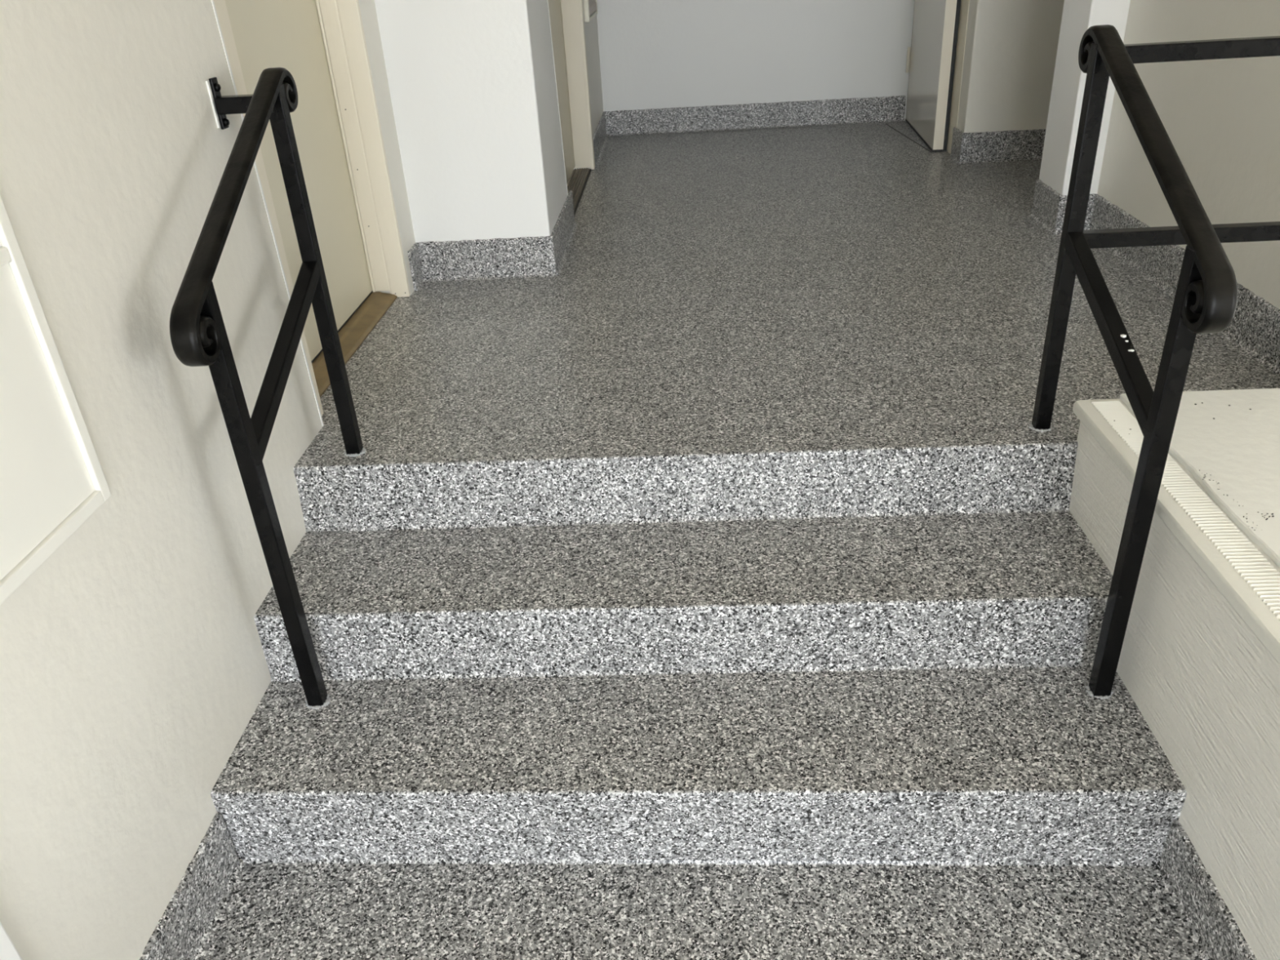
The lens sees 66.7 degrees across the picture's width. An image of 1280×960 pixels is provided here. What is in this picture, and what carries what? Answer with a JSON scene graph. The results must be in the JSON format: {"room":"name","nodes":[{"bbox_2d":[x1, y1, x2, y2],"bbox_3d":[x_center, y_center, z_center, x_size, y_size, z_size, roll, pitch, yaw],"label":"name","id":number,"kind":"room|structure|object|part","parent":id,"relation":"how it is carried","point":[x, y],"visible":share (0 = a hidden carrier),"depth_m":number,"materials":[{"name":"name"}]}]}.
{"room":"building stairwell","nodes":[
{"label":"building stairwell","id":0,"kind":"room"},
{"bbox_2d":[0,0,322,959],"bbox_3d":[-1.018,0.724,-0.979,0.200,2.950,6.630,-2,29,3],"label":"wall","id":1,"kind":"structure","parent":0,"point":[134,668],"depth_m":1.51,"materials":[{"name":"white paint"}]},
{"bbox_2d":[0,920,22,959],"bbox_3d":[-0.831,-0.066,0.761,0.018,2.400,0.148,-2,29,3],"label":"trim","id":2,"kind":"structure","parent":1,"relation":"attached to","point":[8,951],"depth_m":1.19,"materials":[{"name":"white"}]},
{"bbox_2d":[0,195,111,604],"bbox_3d":[-0.826,-0.282,1.007,0.012,0.964,0.468,-2,29,3],"label":"wall panel","id":3,"kind":"object","parent":1,"relation":"attached to","point":[52,478],"visible":1,"depth_m":1.29,"materials":[{"name":"white paint"}]},
{"bbox_3d":[-0.820,-0.184,1.061,0.010,0.020,0.428,-2,29,3],"label":"rail","id":4,"kind":"part","parent":3,"relation":"part of","materials":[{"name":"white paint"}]},
{"bbox_3d":[-0.799,0.129,1.238,0.012,0.020,0.428,-2,29,3],"label":"rail","id":5,"kind":"part","parent":3,"relation":"part of","materials":[{"name":"white paint"}]},
{"bbox_2d":[139,813,247,959],"bbox_3d":[-0.757,0.767,1.585,0.026,0.138,0.448,-2,29,3],"label":"baseboard","id":6,"kind":"structure","parent":1,"relation":"attached to","point":[190,921],"depth_m":1.67,"materials":[{"name":"grey stone"}]},
{"bbox_2d":[211,0,324,426],"bbox_3d":[-0.819,-1.127,1.682,0.005,2.355,0.114,-2,29,3],"label":"trim","id":7,"kind":"structure","parent":1,"relation":"attached to","point":[212,1],"depth_m":2.04,"materials":[{"name":"white"}]},
{"bbox_2d":[169,67,366,709],"bbox_3d":[-0.706,-0.152,1.853,0.144,1.110,0.629,-2,29,3],"label":"handrail","id":8,"kind":"object","parent":1,"relation":"attached to","point":[198,335],"visible":1,"depth_m":1.75,"materials":[{"name":"black metal"}]},
{"bbox_3d":[-0.789,-0.706,1.824,0.006,0.090,0.024,-2,29,3],"label":"plate","id":9,"kind":"part","parent":8,"relation":"part of","materials":[{"name":"black metal"}]},
{"bbox_3d":[-0.683,-0.476,1.669,0.041,0.368,0.629,-2,29,3],"label":"cap rail","id":10,"kind":"part","parent":8,"relation":"part of","materials":[{"name":"black metal"}]},
{"bbox_3d":[-0.660,0.068,1.716,0.031,0.856,0.031,-2,29,3],"label":"post","id":11,"kind":"part","parent":8,"relation":"part of","materials":[{"name":"black metal"}]},
{"bbox_3d":[-0.663,-0.235,1.812,0.030,0.229,0.474,-2,29,3],"label":"rail","id":12,"kind":"part","parent":8,"relation":"part of","materials":[{"name":"black metal"}]},
{"bbox_3d":[-0.658,-0.395,1.988,0.031,0.770,0.031,-2,29,3],"label":"post","id":13,"kind":"part","parent":8,"relation":"part of","materials":[{"name":"black metal"}]},
{"bbox_2d":[213,0,410,415],"bbox_3d":[-0.909,-1.377,2.137,0.180,2.355,1.065,-2,29,3],"label":"door","id":14,"kind":"structure","parent":1,"relation":"in","point":[322,44],"depth_m":2.75,"materials":[{"name":"beige paint"}]},
{"bbox_3d":[-0.926,-1.150,1.735,0.178,2.355,0.141,-2,29,3],"label":"casing","id":15,"kind":"part","parent":14,"relation":"part of","materials":[{"name":"beige paint"}]},
{"bbox_2d":[358,0,415,295],"bbox_3d":[-0.987,-1.641,2.666,0.378,2.405,0.200,-2,29,3],"label":"wall","id":16,"kind":"structure","parent":0,"point":[367,7],"depth_m":2.95,"materials":[{"name":"white paint"}]},
{"bbox_2d":[407,242,426,290],"bbox_3d":[-0.729,-0.700,3.186,0.026,0.131,0.109,-2,29,3],"label":"baseboard","id":17,"kind":"structure","parent":16,"relation":"attached to","point":[418,280],"depth_m":3.17,"materials":[{"name":"grey stone"}]},
{"bbox_2d":[374,0,567,242],"bbox_3d":[-0.751,-1.819,2.956,0.825,2.405,0.588,-2,29,3],"label":"wall","id":18,"kind":"structure","parent":0,"point":[472,83],"depth_m":3.02,"materials":[{"name":"white paint"}]},
{"bbox_2d":[417,235,556,282],"bbox_3d":[-0.509,-0.729,3.213,0.456,0.131,0.026,-2,29,3],"label":"baseboard","id":19,"kind":"structure","parent":18,"relation":"attached to","point":[523,257],"depth_m":3.21,"materials":[{"name":"grey stone"}]},
{"bbox_2d":[547,1,568,195],"bbox_3d":[-0.341,-1.987,3.030,0.008,2.230,0.235,-2,29,3],"label":"trim","id":20,"kind":"structure","parent":18,"relation":"attached to","point":[548,2],"depth_m":3.46,"materials":[{"name":"white"}]},
{"bbox_2d":[549,190,577,275],"bbox_3d":[-0.269,-0.897,3.485,0.026,0.131,0.654,-2,29,3],"label":"baseboard","id":21,"kind":"structure","parent":18,"relation":"attached to","point":[565,228],"depth_m":3.46,"materials":[{"name":"grey stone"}]},
{"bbox_2d":[573,0,603,168],"bbox_3d":[-0.386,-2.709,4.497,0.225,2.405,0.880,-2,29,3],"label":"wall","id":22,"kind":"structure","parent":0,"point":[591,27],"depth_m":4.89,"materials":[{"name":"white paint"}]},
{"bbox_2d":[547,0,595,214],"bbox_3d":[-0.371,-2.250,3.629,0.139,2.355,1.160,-2,29,3],"label":"door","id":23,"kind":"structure","parent":22,"relation":"in","point":[566,16],"depth_m":4.41,"materials":[{"name":"beige paint"}]},
{"bbox_2d":[583,0,597,22],"bbox_3d":[-0.244,-2.429,4.673,0.022,0.380,0.600,-2,29,3],"label":"air vent","id":24,"kind":"object","parent":22,"relation":"in","point":[590,6],"visible":1,"depth_m":4.63,"materials":[{"name":"white"}]},
{"bbox_2d":[592,111,608,167],"bbox_3d":[-0.204,-1.773,5.037,0.026,0.131,0.832,-2,29,3],"label":"baseboard","id":25,"kind":"structure","parent":22,"relation":"attached to","point":[600,136],"depth_m":5.00,"materials":[{"name":"grey stone"}]},
{"bbox_2d":[203,862,1198,959],"bbox_3d":[1.390,2.113,-0.789,4.700,0.120,5.770,-2,29,3],"label":"floor","id":26,"kind":"structure","parent":0,"point":[274,911],"depth_m":1.67,"materials":[{"name":"grey stone"}]},
{"bbox_2d":[210,452,1186,866],"bbox_3d":[0.081,0.322,1.938,1.675,0.477,0.705,-2,29,3],"label":"staircase","id":27,"kind":"structure","parent":26,"relation":"on","point":[836,662],"depth_m":1.87,"materials":[{"name":"grey stone"}]},
{"bbox_2d":[1028,24,1279,699],"bbox_3d":[1.142,-0.206,1.749,0.653,1.102,0.646,-2,29,3],"label":"handrail","id":28,"kind":"object","parent":27,"relation":"on","point":[1206,299],"visible":1,"depth_m":1.69,"materials":[{"name":"black metal"}]},
{"bbox_3d":[0.842,-0.443,1.911,0.031,0.763,0.031,-2,29,3],"label":"post","id":29,"kind":"part","parent":28,"relation":"part of","materials":[{"name":"black metal"}]},
{"bbox_3d":[0.837,-0.274,1.728,0.030,0.218,0.494,-2,29,3],"label":"rail","id":30,"kind":"part","parent":28,"relation":"part of","materials":[{"name":"black metal"}]},
{"bbox_3d":[0.840,0.030,1.622,0.031,0.848,0.031,-2,29,3],"label":"post","id":31,"kind":"part","parent":28,"relation":"part of","materials":[{"name":"black metal"}]},
{"bbox_3d":[0.827,-0.517,1.587,0.041,0.367,0.646,-2,29,3],"label":"cap rail","id":32,"kind":"part","parent":28,"relation":"part of","materials":[{"name":"black metal"}]},
{"bbox_2d":[1069,387,1279,959],"bbox_3d":[1.310,0.652,1.086,0.892,0.596,2.363,-2,29,3],"label":"wall","id":33,"kind":"structure","parent":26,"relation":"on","point":[1199,660],"depth_m":1.59,"materials":[{"name":"white paint"}]},
{"bbox_2d":[1113,402,1274,539],"bbox_3d":[1.053,-0.030,1.730,0.263,0.012,0.478,-2,29,3],"label":"grit","id":34,"kind":"object","parent":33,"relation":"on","point":[1202,402],"visible":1,"depth_m":1.60,"materials":[{"name":"grey"}]},
{"bbox_2d":[1151,819,1257,959],"bbox_3d":[0.874,1.039,0.938,0.026,0.117,1.694,-2,29,3],"label":"baseboard","id":35,"kind":"structure","parent":33,"relation":"attached to","point":[1211,930],"depth_m":1.57,"materials":[{"name":"grey stone"}]},
{"bbox_2d":[596,0,914,120],"bbox_3d":[0.817,-2.993,4.868,3.800,2.405,0.148,-2,29,3],"label":"wall","id":36,"kind":"structure","parent":0,"point":[654,54],"depth_m":5.19,"materials":[{"name":"white paint"}]},
{"bbox_2d":[604,95,906,136],"bbox_3d":[0.622,-1.998,5.343,1.645,0.131,0.026,-2,29,3],"label":"baseboard","id":37,"kind":"structure","parent":36,"relation":"attached to","point":[884,108],"depth_m":5.34,"materials":[{"name":"grey stone"}]},
{"bbox_2d":[293,120,1279,479],"bbox_3d":[0.891,-1.031,3.847,3.650,0.121,4.108,-2,29,3],"label":"floor","id":38,"kind":"structure","parent":0,"point":[858,292],"depth_m":2.69,"materials":[{"name":"grey stone"}]},
{"bbox_2d":[946,0,1064,153],"bbox_3d":[2.041,-2.719,4.242,1.300,2.405,1.137,-2,29,3],"label":"wall","id":39,"kind":"structure","parent":0,"point":[1011,46],"depth_m":4.15,"materials":[{"name":"white paint"}]},
{"bbox_2d":[884,0,969,154],"bbox_3d":[1.332,-2.745,4.316,0.168,2.355,0.985,-2,29,3],"label":"door","id":40,"kind":"structure","parent":39,"relation":"in","point":[931,56],"depth_m":4.53,"materials":[{"name":"beige paint"}]},
{"bbox_3d":[1.382,-2.538,3.940,0.014,2.352,0.130,-2,29,3],"label":"casing","id":41,"kind":"part","parent":40,"relation":"part of","materials":[{"name":"beige paint"}]},
{"bbox_2d":[947,127,963,163],"bbox_3d":[1.426,-1.512,4.388,0.026,0.131,0.155,-2,29,3],"label":"baseboard","id":42,"kind":"structure","parent":39,"relation":"attached to","point":[957,133],"depth_m":4.39,"materials":[{"name":"grey stone"}]},
{"bbox_2d":[959,128,1045,164],"bbox_3d":[2.026,-1.487,4.275,1.209,0.131,0.026,-2,29,3],"label":"baseboard","id":43,"kind":"structure","parent":39,"relation":"attached to","point":[987,147],"depth_m":4.30,"materials":[{"name":"grey stone"}]},
{"bbox_2d":[1039,0,1130,195],"bbox_3d":[1.430,-1.910,2.871,0.127,2.405,0.243,-2,29,3],"label":"wall pillar","id":44,"kind":"structure","parent":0,"point":[1068,82],"depth_m":3.19,"materials":[{"name":"white paint"}]},
{"bbox_2d":[1027,179,1063,234],"bbox_3d":[1.418,-0.959,3.404,0.026,0.131,0.251,-2,29,3],"label":"baseboard","id":45,"kind":"structure","parent":44,"relation":"attached to","point":[1046,199],"depth_m":3.40,"materials":[{"name":"grey stone"}]},
{"bbox_2d":[1054,193,1096,235],"bbox_3d":[1.476,-0.898,3.291,0.126,0.131,0.026,-2,29,3],"label":"baseboard","id":46,"kind":"structure","parent":44,"relation":"attached to","point":[1063,200],"depth_m":3.29,"materials":[{"name":"grey stone"}]},
{"bbox_2d":[1097,0,1279,309],"bbox_3d":[1.555,-1.300,2.329,0.172,2.950,1.777,-2,29,3],"label":"wall","id":47,"kind":"structure","parent":0,"point":[1220,117],"depth_m":2.52,"materials":[{"name":"white paint"}]},
{"bbox_2d":[1088,194,1279,378],"bbox_3d":[1.500,-0.528,2.629,0.026,0.131,1.522,-2,29,3],"label":"baseboard","id":48,"kind":"structure","parent":47,"relation":"attached to","point":[1254,328],"depth_m":2.71,"materials":[{"name":"grey stone"}]}
]}

